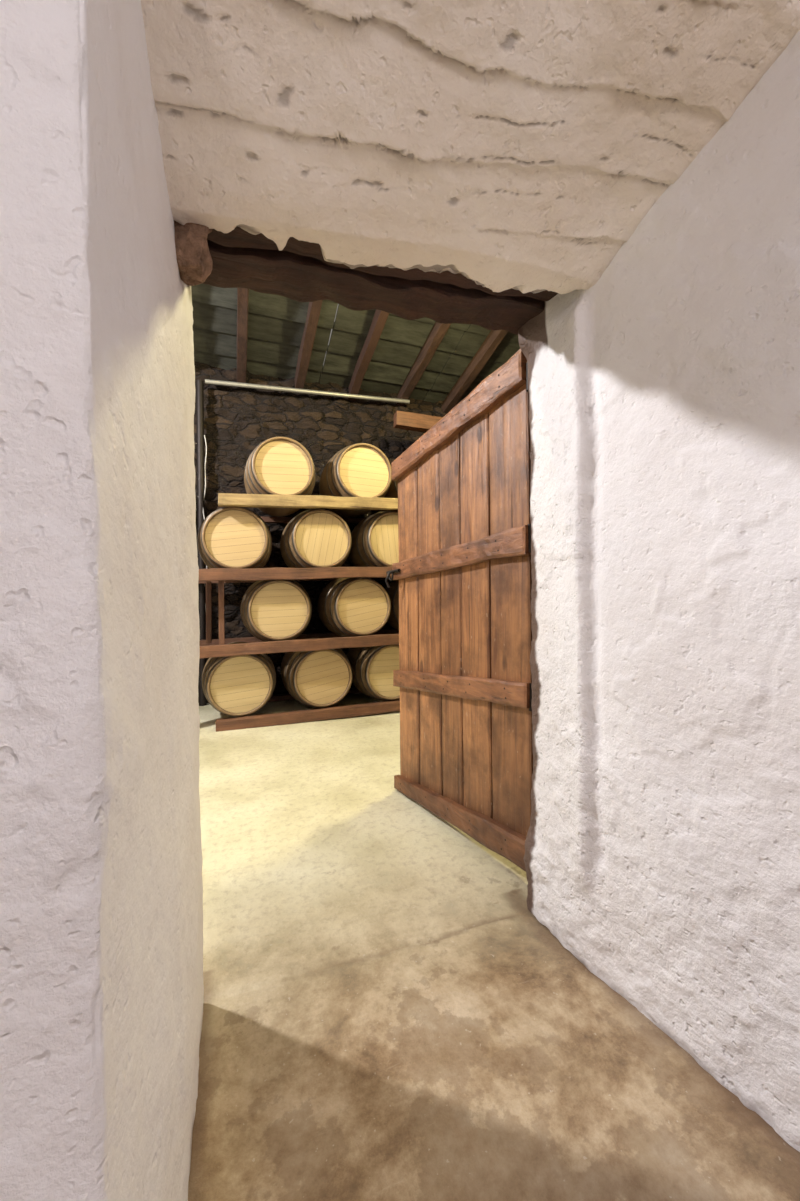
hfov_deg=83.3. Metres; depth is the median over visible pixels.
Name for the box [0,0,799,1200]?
wall
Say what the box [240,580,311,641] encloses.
wine barrel
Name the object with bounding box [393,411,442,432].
timber beam
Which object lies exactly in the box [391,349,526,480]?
ledge
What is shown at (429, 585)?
board
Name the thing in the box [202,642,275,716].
wine barrel
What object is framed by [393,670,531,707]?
ledge
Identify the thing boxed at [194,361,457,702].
wall
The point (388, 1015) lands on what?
floor
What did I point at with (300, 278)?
wooden beam
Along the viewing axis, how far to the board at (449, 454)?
2.05 m
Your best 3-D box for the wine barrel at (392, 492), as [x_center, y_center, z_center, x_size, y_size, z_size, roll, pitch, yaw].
[0.163,-1.235,4.862,0.650,0.650,0.936,0,0,-21]
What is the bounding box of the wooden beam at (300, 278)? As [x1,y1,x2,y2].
[202,240,544,334]
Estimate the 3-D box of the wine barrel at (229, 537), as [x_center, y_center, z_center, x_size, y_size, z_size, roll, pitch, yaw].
[-1.541,-0.526,4.225,0.650,0.650,0.936,-1,0,-20]
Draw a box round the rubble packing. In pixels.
[174,220,212,285]
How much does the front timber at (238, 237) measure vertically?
0.274 m
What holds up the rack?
on the floor
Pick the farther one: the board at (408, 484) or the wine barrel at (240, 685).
the wine barrel at (240, 685)
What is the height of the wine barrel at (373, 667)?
0.650 m
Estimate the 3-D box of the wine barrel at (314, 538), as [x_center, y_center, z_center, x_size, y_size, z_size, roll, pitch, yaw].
[-0.851,-0.554,4.481,0.650,0.650,0.936,0,0,-20]
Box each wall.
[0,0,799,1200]
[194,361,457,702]
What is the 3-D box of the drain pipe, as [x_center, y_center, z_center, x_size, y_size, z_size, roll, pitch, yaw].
[-2.025,-0.582,4.586,0.070,3.300,0.067,0,0,-20]
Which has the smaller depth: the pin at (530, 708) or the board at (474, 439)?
the pin at (530, 708)
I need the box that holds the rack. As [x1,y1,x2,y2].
[198,493,399,731]
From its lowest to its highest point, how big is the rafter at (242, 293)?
0.949 m
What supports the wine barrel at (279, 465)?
on the rack
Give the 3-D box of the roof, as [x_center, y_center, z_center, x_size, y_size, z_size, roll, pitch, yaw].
[-0.995,-2.915,2.957,6.605,0.945,4.222,0,0,-20]
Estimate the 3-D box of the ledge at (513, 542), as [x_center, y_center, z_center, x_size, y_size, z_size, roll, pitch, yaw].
[0.213,-0.192,2.053,0.038,0.152,1.010,0,0,-29]
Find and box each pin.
[526,362,528,391]
[527,524,530,551]
[529,682,531,710]
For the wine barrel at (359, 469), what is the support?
on the rack
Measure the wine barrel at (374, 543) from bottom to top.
0.650 m
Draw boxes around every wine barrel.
[197,506,271,568]
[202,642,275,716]
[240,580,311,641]
[244,436,314,516]
[280,509,351,567]
[280,638,351,707]
[317,577,390,636]
[319,443,391,517]
[346,644,399,700]
[348,511,398,566]
[384,466,397,511]
[384,580,398,630]
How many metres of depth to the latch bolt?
2.42 m
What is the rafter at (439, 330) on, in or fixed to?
attached to the roof
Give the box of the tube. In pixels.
[205,379,409,403]
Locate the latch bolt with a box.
[386,569,400,573]
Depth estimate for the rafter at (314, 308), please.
4.36 m
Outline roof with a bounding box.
[191,284,519,402]
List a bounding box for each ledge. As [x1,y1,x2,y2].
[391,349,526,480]
[392,525,530,579]
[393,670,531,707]
[394,775,526,871]
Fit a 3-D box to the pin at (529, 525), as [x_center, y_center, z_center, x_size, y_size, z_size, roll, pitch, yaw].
[0.469,-0.224,1.617,0.022,0.100,0.021,0,0,-20]
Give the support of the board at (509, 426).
attached to the ledge at (492, 834)
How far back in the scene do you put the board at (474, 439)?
1.90 m
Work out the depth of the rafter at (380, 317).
4.54 m
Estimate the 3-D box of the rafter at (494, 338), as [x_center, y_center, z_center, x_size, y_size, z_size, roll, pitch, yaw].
[1.222,-2.819,3.864,0.102,0.956,3.922,0,0,-20]
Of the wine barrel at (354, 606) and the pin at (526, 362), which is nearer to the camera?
the pin at (526, 362)
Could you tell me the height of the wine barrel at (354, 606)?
0.650 m
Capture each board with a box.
[398,466,419,783]
[418,449,442,795]
[439,433,463,804]
[460,412,492,818]
[489,383,532,836]
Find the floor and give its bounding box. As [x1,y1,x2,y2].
[188,693,799,1200]
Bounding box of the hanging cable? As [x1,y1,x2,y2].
[203,435,206,609]
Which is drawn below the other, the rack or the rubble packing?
the rack
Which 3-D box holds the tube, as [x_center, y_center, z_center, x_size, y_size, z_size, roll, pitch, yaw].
[-0.939,-2.297,4.965,2.232,0.152,0.044,0,0,-20]
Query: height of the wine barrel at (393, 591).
0.649 m
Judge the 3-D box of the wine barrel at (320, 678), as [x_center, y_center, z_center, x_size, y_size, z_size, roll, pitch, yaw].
[-0.849,0.702,4.494,0.650,0.650,0.936,0,0,-21]
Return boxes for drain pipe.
[196,380,205,705]
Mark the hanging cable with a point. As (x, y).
(204, 435)
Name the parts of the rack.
rail, rail, rail, rail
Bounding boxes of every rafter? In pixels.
[237,288,248,382]
[295,300,322,388]
[348,310,388,400]
[396,322,450,405]
[441,330,507,412]
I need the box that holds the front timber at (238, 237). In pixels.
[207,227,557,300]

